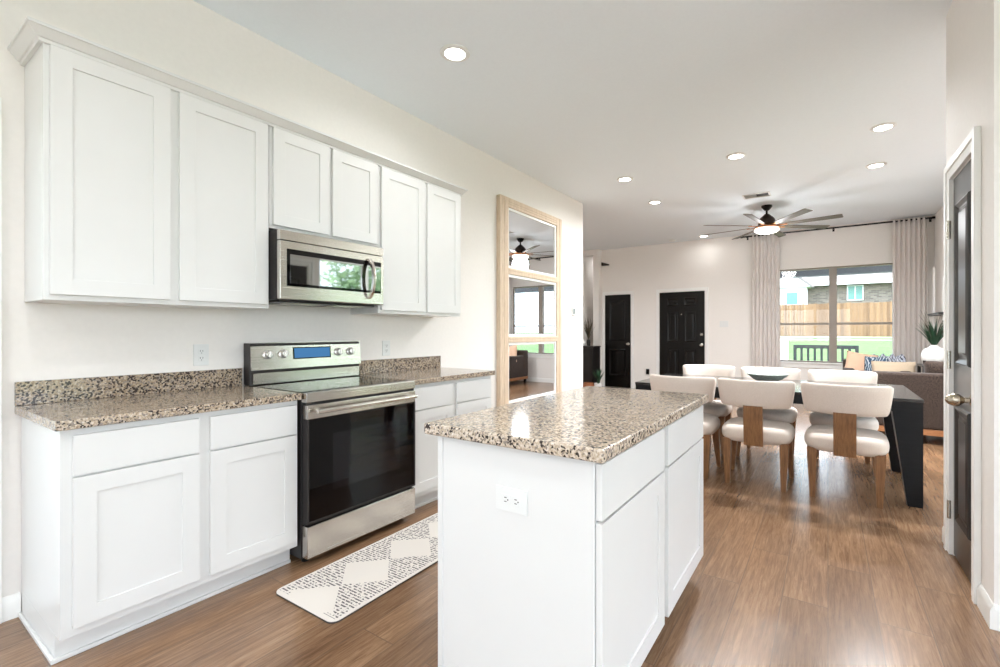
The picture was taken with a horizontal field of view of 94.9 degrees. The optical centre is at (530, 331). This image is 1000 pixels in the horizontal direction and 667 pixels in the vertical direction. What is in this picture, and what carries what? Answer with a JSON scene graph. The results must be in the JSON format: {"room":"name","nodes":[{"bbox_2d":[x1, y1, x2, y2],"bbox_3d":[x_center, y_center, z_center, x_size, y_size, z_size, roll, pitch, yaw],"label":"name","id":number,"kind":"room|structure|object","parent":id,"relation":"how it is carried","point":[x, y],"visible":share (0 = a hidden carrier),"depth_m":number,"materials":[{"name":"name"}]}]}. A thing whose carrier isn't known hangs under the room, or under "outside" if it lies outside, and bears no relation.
{"room":"kitchen","nodes":[
{"label":"kitchen","id":0,"kind":"room"},
{"bbox_2d":[0,0,582,597],"bbox_3d":[-1.790,-0.301,2.798,0.140,3.075,9.140,0,0,33],"label":"wall","id":1,"kind":"structure","parent":0,"point":[187,39],"depth_m":2.70,"materials":[{"name":"white paint"}]},
{"bbox_2d":[0,97,1,623],"bbox_3d":[-2.732,0.123,1.198,0.026,2.226,1.783,0,0,33],"label":"trim","id":2,"kind":"structure","parent":1,"relation":"attached to","point":[0,97],"depth_m":1.94,"materials":[{"name":"white wood"}]},
{"bbox_2d":[2,592,20,622],"bbox_3d":[-0.742,1.186,4.267,0.016,0.100,5.535,0,0,33],"label":"baseboard","id":3,"kind":"structure","parent":1,"relation":"attached to","point":[11,604],"depth_m":1.97,"materials":[{"name":"white wood"}]},
{"bbox_2d":[14,368,241,405],"bbox_3d":[-1.977,0.270,2.361,0.020,0.103,0.913,0,0,33],"label":"backsplash","id":4,"kind":"structure","parent":1,"relation":"attached to","point":[72,389],"depth_m":2.26,"materials":[{"name":"stone"}]},
{"bbox_2d":[25,43,268,309],"bbox_3d":[-1.838,-0.652,2.291,0.329,1.047,0.887,0,0,33],"label":"upper cabinet","id":5,"kind":"object","parent":1,"relation":"attached to","point":[139,191],"visible":0.98,"depth_m":2.08,"materials":[{"name":"white paint"}]},
{"bbox_2d":[193,344,208,365],"bbox_3d":[-1.848,0.131,2.573,0.009,0.120,0.075,0,0,33],"label":"outlet","id":6,"kind":"object","parent":1,"relation":"attached to","point":[200,351],"visible":1,"depth_m":2.57,"materials":[{"name":"white plastic"}]},
{"bbox_2d":[198,349,204,353],"bbox_3d":[-1.845,0.112,2.572,0.002,0.032,0.032,0,0,33],"label":"socket","id":7,"kind":"object","parent":6,"relation":"attached to","point":[200,351],"depth_m":2.57,"materials":[{"name":"white plastic"}]},
{"bbox_2d":[198,355,204,360],"bbox_3d":[-1.845,0.150,2.572,0.002,0.032,0.032,0,0,33],"label":"socket","id":8,"kind":"object","parent":6,"relation":"attached to","point":[200,357],"depth_m":2.57,"materials":[{"name":"white plastic"}]},
{"bbox_2d":[7,16,467,195],"bbox_3d":[-1.389,-1.190,2.953,0.360,0.061,2.587,0,0,33],"label":"crown molding","id":9,"kind":"structure","parent":1,"relation":"attached to","point":[32,33],"depth_m":2.21,"materials":[{"name":"white paint"}]},
{"bbox_2d":[269,126,377,246],"bbox_3d":[-1.392,-0.881,2.976,0.329,0.590,0.746,0,0,33],"label":"upper cabinet","id":10,"kind":"object","parent":1,"relation":"attached to","point":[316,189],"visible":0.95,"depth_m":2.83,"materials":[{"name":"white paint"}]},
{"bbox_2d":[269,229,382,307],"bbox_3d":[-1.335,-0.367,2.918,0.485,0.409,0.706,0,0,33],"label":"microwave","id":11,"kind":"object","parent":10,"relation":"attached to","point":[304,269],"visible":0.93,"depth_m":2.75,"materials":[{"name":"silver metal"}]},
{"bbox_2d":[382,340,389,355],"bbox_3d":[-1.147,0.131,3.651,0.009,0.120,0.075,0,0,33],"label":"outlet","id":12,"kind":"object","parent":1,"relation":"attached to","point":[385,344],"visible":1,"depth_m":3.65,"materials":[{"name":"white plastic"}]},
{"bbox_2d":[359,356,440,374],"bbox_3d":[-1.065,0.270,3.764,0.020,0.103,0.910,0,0,33],"label":"backsplash","id":13,"kind":"structure","parent":1,"relation":"attached to","point":[412,363],"depth_m":3.73,"materials":[{"name":"stone"}]},
{"bbox_2d":[351,166,460,316],"bbox_3d":[-0.956,-0.652,3.647,0.329,1.047,0.852,0,0,33],"label":"upper cabinet","id":14,"kind":"object","parent":1,"relation":"attached to","point":[419,223],"visible":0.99,"depth_m":3.50,"materials":[{"name":"white paint"}]},
{"bbox_2d":[496,194,561,406],"bbox_3d":[0.028,-0.274,5.409,0.059,2.360,1.330,0,0,33],"label":"wall mirror","id":15,"kind":"object","parent":1,"relation":"attached to","point":[528,239],"visible":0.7,"depth_m":5.30,"materials":[{"name":"brown wood"}]},
{"bbox_2d":[572,307,575,314],"bbox_3d":[0.602,-0.279,6.327,0.024,0.110,0.095,0,0,33],"label":"thermostat","id":16,"kind":"object","parent":1,"relation":"attached to","point":[573,308],"visible":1,"depth_m":6.30,"materials":[{"name":"white plastic"}]},
{"bbox_2d":[0,386,999,666],"bbox_3d":[0.998,1.286,3.920,9.800,0.100,14.340,0,0,33],"label":"floor","id":17,"kind":"structure","parent":0,"point":[792,578],"depth_m":2.06,"materials":[{"name":"brown wood"}]},
{"bbox_2d":[18,400,296,664],"bbox_3d":[-1.720,0.797,2.197,0.625,0.878,0.903,0,0,33],"label":"base cabinet","id":18,"kind":"object","parent":17,"relation":"on","point":[127,527],"visible":0.97,"depth_m":1.90,"materials":[{"name":"white paint"}]},
{"bbox_2d":[15,385,301,431],"bbox_3d":[-1.714,0.340,2.190,0.646,0.036,0.913,0,0,33],"label":"countertop","id":19,"kind":"structure","parent":18,"relation":"on","point":[68,415],"depth_m":1.99,"materials":[{"name":"stone"}]},
{"bbox_2d":[244,341,417,561],"bbox_3d":[-1.212,0.652,2.872,0.728,1.168,0.766,0,0,33],"label":"range","id":20,"kind":"object","parent":17,"relation":"on","point":[356,434],"visible":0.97,"depth_m":2.70,"materials":[{"name":"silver metal"}]},
{"bbox_2d":[250,376,408,393],"bbox_3d":[-1.230,0.331,2.874,0.565,0.021,0.742,0,0,33],"label":"cooktop","id":21,"kind":"object","parent":20,"relation":"in","point":[303,385],"depth_m":2.82,"materials":[{"name":"black glass"}]},
{"bbox_2d":[276,513,437,623],"bbox_3d":[-0.677,1.230,2.593,0.456,0.012,1.300,0,0,32],"label":"kitchen mat","id":22,"kind":"object","parent":17,"relation":"on","point":[332,593],"visible":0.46,"depth_m":2.30,"materials":[{"name":"fabric"}]},
{"bbox_2d":[412,375,490,508],"bbox_3d":[-0.815,0.797,3.589,0.625,0.878,0.886,0,0,33],"label":"base cabinet","id":23,"kind":"object","parent":17,"relation":"on","point":[445,399],"visible":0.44,"depth_m":3.26,"materials":[{"name":"white paint"}]},
{"bbox_2d":[357,367,494,384],"bbox_3d":[-0.805,0.340,3.589,0.646,0.036,0.900,0,0,33],"label":"countertop","id":24,"kind":"structure","parent":23,"relation":"on","point":[439,374],"depth_m":3.46,"materials":[{"name":"stone"}]},
{"bbox_2d":[438,405,702,666],"bbox_3d":[0.281,0.797,1.965,0.616,0.878,1.269,0,0,33],"label":"kitchen island","id":25,"kind":"object","parent":17,"relation":"on","point":[596,566],"visible":0.9,"depth_m":1.47,"materials":[{"name":"white paint"}]},
{"bbox_2d":[496,485,527,515],"bbox_3d":[-0.059,0.527,1.431,0.120,0.075,0.009,0,0,33],"label":"outlet","id":26,"kind":"object","parent":25,"relation":"attached to","point":[512,500],"visible":1,"depth_m":1.43,"materials":[{"name":"white plastic"}]},
{"bbox_2d":[501,493,509,504],"bbox_3d":[-0.077,0.527,1.440,0.032,0.032,0.002,0,0,33],"label":"socket","id":27,"kind":"object","parent":26,"relation":"attached to","point":[505,497],"depth_m":1.44,"materials":[{"name":"white plastic"}]},
{"bbox_2d":[512,496,519,507],"bbox_3d":[-0.044,0.527,1.419,0.032,0.032,0.002,0,0,33],"label":"socket","id":28,"kind":"object","parent":26,"relation":"attached to","point":[515,499],"depth_m":1.42,"materials":[{"name":"white plastic"}]},
{"bbox_2d":[424,386,708,463],"bbox_3d":[0.267,0.338,1.963,0.678,0.039,1.307,0,0,33],"label":"island countertop","id":29,"kind":"structure","parent":25,"relation":"on","point":[595,424],"depth_m":1.64,"materials":[{"name":"stone"}]},
{"bbox_2d":[583,382,593,386],"bbox_3d":[1.221,1.151,9.583,0.260,0.170,0.260,0,0,33],"label":"basket","id":30,"kind":"object","parent":17,"relation":"on","point":[585,384],"visible":0.48,"depth_m":9.50,"materials":[{"name":"brown wicker"}]},
{"bbox_2d":[583,345,600,382],"bbox_3d":[1.173,0.773,10.047,0.635,0.925,0.395,0,0,33],"label":"sideboard","id":31,"kind":"object","parent":17,"relation":"on","point":[591,354],"visible":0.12,"depth_m":9.79,"materials":[{"name":"black wood"}]},
{"bbox_2d":[583,318,596,345],"bbox_3d":[1.256,-0.021,9.983,0.312,0.663,0.378,0,0,33],"label":"dried plant","id":32,"kind":"object","parent":31,"relation":"on","point":[587,330],"visible":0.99,"depth_m":9.95,"materials":[{"name":"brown plant"}]},
{"bbox_2d":[591,367,602,386],"bbox_3d":[1.411,0.985,9.483,0.277,0.501,0.307,0,0,-5],"label":"potted plant","id":33,"kind":"object","parent":17,"relation":"on","point":[598,377],"visible":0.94,"depth_m":9.44,"materials":[{"name":"green plant"}]},
{"bbox_2d":[650,374,720,478],"bbox_3d":[1.393,0.807,4.094,0.560,0.858,0.603,0,0,32],"label":"dining chair","id":34,"kind":"object","parent":17,"relation":"on","point":[697,385],"visible":0.45,"depth_m":3.84,"materials":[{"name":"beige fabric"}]},
{"bbox_2d":[683,364,734,453],"bbox_3d":[1.908,0.807,4.990,0.560,0.858,0.603,0,0,33],"label":"dining chair","id":35,"kind":"object","parent":17,"relation":"on","point":[716,407],"visible":0.43,"depth_m":4.98,"materials":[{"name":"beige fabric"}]},
{"bbox_2d":[718,378,794,492],"bbox_3d":[1.869,0.807,3.769,0.560,0.858,0.603,0,0,33],"label":"dining chair","id":36,"kind":"object","parent":17,"relation":"on","point":[751,429],"visible":1,"depth_m":3.55,"materials":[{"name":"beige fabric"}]},
{"bbox_2d":[736,367,800,455],"bbox_3d":[2.411,0.807,4.651,0.560,0.858,0.603,0,0,35],"label":"dining chair","id":37,"kind":"object","parent":17,"relation":"on","point":[790,415],"visible":0.44,"depth_m":4.58,"materials":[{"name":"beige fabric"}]},
{"bbox_2d":[635,374,923,508],"bbox_3d":[2.153,0.856,4.199,2.092,0.760,1.043,0,0,33],"label":"dining table","id":38,"kind":"object","parent":17,"relation":"on","point":[903,426],"visible":0.52,"depth_m":3.26,"materials":[{"name":"black wood"}]},
{"bbox_2d":[747,372,788,380],"bbox_3d":[2.218,0.433,4.283,0.360,0.084,0.360,0,0,33],"label":"bowl","id":39,"kind":"object","parent":38,"relation":"on","point":[759,376],"visible":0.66,"depth_m":4.20,"materials":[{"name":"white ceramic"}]},
{"bbox_2d":[807,370,878,475],"bbox_3d":[2.913,0.807,4.277,0.560,0.858,0.603,0,0,32],"label":"dining chair","id":40,"kind":"object","parent":17,"relation":"on","point":[815,418],"visible":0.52,"depth_m":4.30,"materials":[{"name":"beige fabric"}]},
{"bbox_2d":[800,382,893,508],"bbox_3d":[2.374,0.807,3.453,0.560,0.858,0.603,0,0,35],"label":"dining chair","id":41,"kind":"object","parent":17,"relation":"on","point":[846,403],"visible":1,"depth_m":3.23,"materials":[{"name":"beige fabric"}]},
{"bbox_2d":[843,359,909,371],"bbox_3d":[5.296,0.841,7.041,0.795,0.790,0.900,0,0,33],"label":"sofa","id":42,"kind":"object","parent":17,"relation":"on","point":[844,360],"visible":0.06,"depth_m":7.05,"materials":[{"name":"brown fabric"}]},
{"bbox_2d":[845,351,877,369],"bbox_3d":[5.144,0.536,7.140,0.465,0.471,0.185,0,0,29],"label":"cushion","id":43,"kind":"object","parent":42,"relation":"on","point":[855,360],"visible":0.42,"depth_m":7.13,"materials":[{"name":"beige fabric"}]},
{"bbox_2d":[864,356,888,370],"bbox_3d":[5.191,0.561,6.883,0.162,0.369,0.300,0,0,-39],"label":"cushion","id":44,"kind":"object","parent":42,"relation":"on","point":[867,362],"visible":0.4,"depth_m":6.90,"materials":[{"name":"blue fabric"}]},
{"bbox_2d":[872,353,905,361],"bbox_3d":[5.640,0.526,7.207,0.413,0.380,0.341,0,0,33],"label":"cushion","id":45,"kind":"object","parent":42,"relation":"on","point":[901,358],"visible":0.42,"depth_m":7.08,"materials":[{"name":"blue fabric"}]},
{"bbox_2d":[871,361,915,371],"bbox_3d":[5.304,0.581,6.690,0.520,0.288,0.172,0,0,33],"label":"cushion","id":46,"kind":"object","parent":42,"relation":"on","point":[876,365],"visible":0.54,"depth_m":6.65,"materials":[{"name":"beige fabric"}]},
{"bbox_2d":[852,370,943,436],"bbox_3d":[4.468,0.849,5.445,1.215,0.775,0.900,0,0,33],"label":"sofa","id":47,"kind":"object","parent":17,"relation":"on","point":[929,387],"visible":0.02,"depth_m":5.00,"materials":[{"name":"brown fabric"}]},
{"bbox_2d":[923,360,943,372],"bbox_3d":[4.700,0.546,5.138,0.460,0.433,0.190,0,0,33],"label":"cushion","id":48,"kind":"object","parent":47,"relation":"on","point":[928,366],"visible":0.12,"depth_m":5.16,"materials":[{"name":"brown fabric"}]},
{"bbox_2d":[917,363,922,372],"bbox_3d":[5.325,0.836,5.984,0.365,0.800,0.440,0,0,33],"label":"side table","id":49,"kind":"object","parent":17,"relation":"on","point":[919,366],"visible":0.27,"depth_m":6.22,"materials":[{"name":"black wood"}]},
{"bbox_2d":[921,345,943,361],"bbox_3d":[5.283,0.304,5.988,0.276,0.262,0.276,0,0,33],"label":"vase","id":50,"kind":"object","parent":49,"relation":"on","point":[933,352],"visible":0.75,"depth_m":5.92,"materials":[{"name":"white ceramic"}]},
{"bbox_2d":[918,310,943,344],"bbox_3d":[5.274,-0.038,5.991,0.475,0.548,0.435,0,0,-15],"label":"potted grass","id":51,"kind":"object","parent":50,"relation":"in","point":[933,336],"depth_m":5.96,"materials":[{"name":"green plant"}]},
{"bbox_2d":[927,267,943,348],"bbox_3d":[5.888,0.136,6.603,0.135,2.200,0.810,0,0,33],"label":"shelf","id":52,"kind":"object","parent":17,"relation":"on","point":[933,314],"visible":0.31,"depth_m":6.88,"materials":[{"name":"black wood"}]},
{"bbox_2d":[193,0,952,250],"bbox_3d":[1.250,-1.939,3.409,11.180,0.200,15.280,0,0,33],"label":"ceiling","id":53,"kind":"structure","parent":0,"point":[577,97],"depth_m":3.49,"materials":[{"name":"white paint"}]},
{"bbox_2d":[440,44,469,61],"bbox_3d":[-0.496,-1.833,3.023,0.196,0.012,0.196,0,0,33],"label":"recessed light","id":54,"kind":"object","parent":53,"relation":"in","point":[450,52],"visible":1,"depth_m":3.01,"materials":[{"name":"white plastic"}]},
{"bbox_2d":[617,176,632,181],"bbox_3d":[1.142,-1.833,5.519,0.196,0.012,0.196,0,0,33],"label":"recessed light","id":55,"kind":"object","parent":53,"relation":"in","point":[624,178],"visible":1,"depth_m":5.50,"materials":[{"name":"white plastic"}]},
{"bbox_2d":[648,200,661,203],"bbox_3d":[1.771,-1.833,6.499,0.196,0.012,0.196,0,0,33],"label":"recessed light","id":56,"kind":"object","parent":53,"relation":"in","point":[652,201],"visible":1,"depth_m":6.48,"materials":[{"name":"white plastic"}]},
{"bbox_2d":[726,152,745,159],"bbox_3d":[2.152,-1.833,4.792,0.196,0.012,0.196,0,0,33],"label":"recessed light","id":57,"kind":"object","parent":53,"relation":"in","point":[738,155],"visible":1,"depth_m":4.78,"materials":[{"name":"white plastic"}]},
{"bbox_2d":[742,191,770,199],"bbox_3d":[3.051,-1.831,6.175,0.335,0.016,0.210,0,0,33],"label":"ceiling vent","id":58,"kind":"object","parent":53,"relation":"in","point":[762,194],"visible":1,"depth_m":6.16,"materials":[{"name":"white metal"}]},
{"bbox_2d":[703,204,842,239],"bbox_3d":[3.454,-1.635,6.688,1.749,0.406,1.749,0,0,19],"label":"ceiling fan","id":59,"kind":"object","parent":53,"relation":"hanging from","point":[767,224],"visible":1,"depth_m":6.58,"materials":[{"name":"wood"}]},
{"bbox_2d":[865,162,886,168],"bbox_3d":[3.817,-1.833,5.056,0.196,0.012,0.196,0,0,33],"label":"recessed light","id":60,"kind":"object","parent":53,"relation":"in","point":[877,164],"visible":1,"depth_m":5.05,"materials":[{"name":"white plastic"}]},
{"bbox_2d":[870,122,896,131],"bbox_3d":[3.171,-1.833,4.117,0.196,0.012,0.196,0,0,33],"label":"recessed light","id":61,"kind":"object","parent":53,"relation":"in","point":[886,126],"visible":1,"depth_m":4.10,"materials":[{"name":"white plastic"}]},
{"bbox_2d":[583,249,601,382],"bbox_3d":[0.669,-0.301,9.465,3.004,3.075,5.000,0,0,33],"label":"wall","id":62,"kind":"structure","parent":0,"point":[592,259],"depth_m":10.34,"materials":[{"name":"white paint"}]},
{"bbox_2d":[602,215,933,388],"bbox_3d":[4.041,-0.301,8.847,5.970,3.075,0.140,0,0,33],"label":"wall","id":63,"kind":"structure","parent":0,"point":[723,265],"depth_m":8.92,"materials":[{"name":"white paint"}]},
{"bbox_2d":[605,294,630,387],"bbox_3d":[1.913,0.207,10.084,0.585,2.033,0.102,0,0,33],"label":"door","id":64,"kind":"structure","parent":63,"relation":"in","point":[617,307],"depth_m":10.09,"materials":[{"name":"black paint"}]},
{"bbox_2d":[602,291,633,388],"bbox_3d":[1.937,0.176,10.121,0.735,2.120,0.018,0,0,33],"label":"trim","id":65,"kind":"structure","parent":63,"relation":"attached to","point":[619,292],"depth_m":10.08,"materials":[{"name":"white wood"}]},
{"bbox_2d":[660,291,704,374],"bbox_3d":[3.075,0.207,9.329,0.895,2.033,0.102,0,0,33],"label":"door","id":66,"kind":"structure","parent":63,"relation":"in","point":[682,314],"depth_m":9.35,"materials":[{"name":"black paint"}]},
{"bbox_2d":[656,287,708,374],"bbox_3d":[3.099,0.176,9.366,1.045,2.120,0.018,0,0,33],"label":"trim","id":67,"kind":"structure","parent":63,"relation":"attached to","point":[706,289],"depth_m":9.38,"materials":[{"name":"white wood"}]},
{"bbox_2d":[720,321,727,326],"bbox_3d":[3.778,-0.148,8.929,0.160,0.120,0.009,0,0,33],"label":"light switch","id":68,"kind":"object","parent":63,"relation":"attached to","point":[722,323],"visible":1,"depth_m":8.93,"materials":[{"name":"white plastic"}]},
{"bbox_2d":[780,361,842,368],"bbox_3d":[5.270,0.596,7.968,1.810,0.100,0.095,0,0,33],"label":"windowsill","id":69,"kind":"structure","parent":63,"relation":"attached to","point":[782,363],"depth_m":8.12,"materials":[{"name":"white wood"}]},
{"bbox_2d":[780,263,892,362],"bbox_3d":[5.307,-0.294,8.024,1.690,1.680,0.100,0,0,33],"label":"window","id":70,"kind":"structure","parent":63,"relation":"in","point":[833,323],"depth_m":7.98,"materials":[{"name":"beige plastic"}]},
{"bbox_2d":[741,216,934,239],"bbox_3d":[5.176,-1.772,7.947,2.799,0.065,0.132,0,0,33],"label":"curtain rod","id":71,"kind":"object","parent":63,"relation":"attached to","point":[932,217],"visible":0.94,"depth_m":7.78,"materials":[{"name":"black metal"}]},
{"bbox_2d":[752,233,779,366],"bbox_3d":[4.341,-0.296,8.430,0.474,3.015,0.109,0,0,33],"label":"curtain","id":72,"kind":"object","parent":71,"relation":"hanging from","point":[766,248],"visible":0.77,"depth_m":8.41,"materials":[{"name":"fabric"}]},
{"bbox_2d":[892,217,928,372],"bbox_3d":[6.066,-0.296,7.308,0.452,3.015,0.108,0,0,33],"label":"curtain","id":73,"kind":"object","parent":71,"relation":"hanging from","point":[910,238],"visible":0.77,"depth_m":7.30,"materials":[{"name":"fabric"}]},
{"bbox_2d":[780,339,788,359],"bbox_3d":[3.652,0.889,5.617,18.000,1.095,37.400,0,0,33],"label":"path","id":74,"kind":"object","parent":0,"point":[783,342],"visible":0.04,"depth_m":18.47,"materials":[{"name":"concrete"}]},
{"bbox_2d":[793,345,858,360],"bbox_3d":[6.077,0.783,9.438,1.110,1.025,0.510,0,0,33],"label":"garden bench","id":75,"kind":"object","parent":74,"relation":"on","point":[821,347],"visible":0.32,"depth_m":9.28,"materials":[{"name":"paint"}]},
{"bbox_2d":[798,337,891,339],"bbox_3d":[14.663,0.326,22.552,80.000,0.099,3.400,0,0,33],"label":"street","id":76,"kind":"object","parent":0,"point":[863,337],"depth_m":22.29,"materials":[{"name":"grey asphalt"}]},
{"bbox_2d":[934,205,943,347],"bbox_3d":[4.818,-0.301,4.695,0.140,3.075,5.975,0,0,33],"label":"wall","id":77,"kind":"structure","parent":0,"point":[939,216],"depth_m":6.91,"materials":[{"name":"white paint"}]},
{"bbox_2d":[946,0,999,604],"bbox_3d":[3.366,-0.301,1.526,2.820,3.075,0.921,0,0,33],"label":"wall","id":78,"kind":"structure","parent":0,"point":[972,26],"depth_m":2.01,"materials":[{"name":"white paint"}]},
{"bbox_2d":[945,160,970,582],"bbox_3d":[2.190,0.193,2.358,0.142,2.062,0.480,0,0,33],"label":"door","id":79,"kind":"structure","parent":78,"relation":"in","point":[960,399],"depth_m":2.34,"materials":[{"name":"grey paint"}]},
{"bbox_2d":[944,126,980,603],"bbox_3d":[2.249,0.153,2.310,0.146,2.166,0.648,0,0,33],"label":"trim","id":80,"kind":"structure","parent":78,"relation":"attached to","point":[971,146],"depth_m":2.09,"materials":[{"name":"white wood"}]},
{"bbox_2d":[942,526,999,630],"bbox_3d":[3.359,1.186,1.531,2.836,0.100,0.953,0,0,33],"label":"baseboard","id":81,"kind":"structure","parent":78,"relation":"attached to","point":[988,609],"depth_m":1.94,"materials":[{"name":"white wood"}]},
{"label":"outside","id":82,"kind":"structure","parent":0,"visible":0},
{"bbox_2d":[780,335,891,360],"bbox_3d":[0.000,0.761,0.000,90.000,1.250,120.000,0,0,33],"label":"ground","id":83,"kind":"structure","parent":82,"point":[877,346],"depth_m":19.11,"materials":[{"name":"green plant"}]},
{"bbox_2d":[780,301,891,336],"bbox_3d":[15.368,-0.604,25.404,24.194,1.880,0.190,0,0,33],"label":"fence","id":84,"kind":"object","parent":83,"relation":"on","point":[867,311],"visible":0.22,"depth_m":24.49,"materials":[{"name":"brown wood"}]},
{"bbox_2d":[780,273,891,334],"bbox_3d":[27.897,-2.529,31.303,20.750,5.570,10.500,0,0,33],"label":"house","id":85,"kind":"structure","parent":83,"relation":"on","point":[860,288],"depth_m":31.29,"materials":[{"name":"brick"}]},
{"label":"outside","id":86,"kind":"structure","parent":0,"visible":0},
{"bbox_2d":[780,265,891,278],"bbox_3d":[5.437,-1.539,10.564,11.600,0.550,1.260,0,0,33],"label":"porch roof","id":87,"kind":"structure","parent":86,"point":[885,268],"depth_m":10.12,"materials":[{"name":"paint"}]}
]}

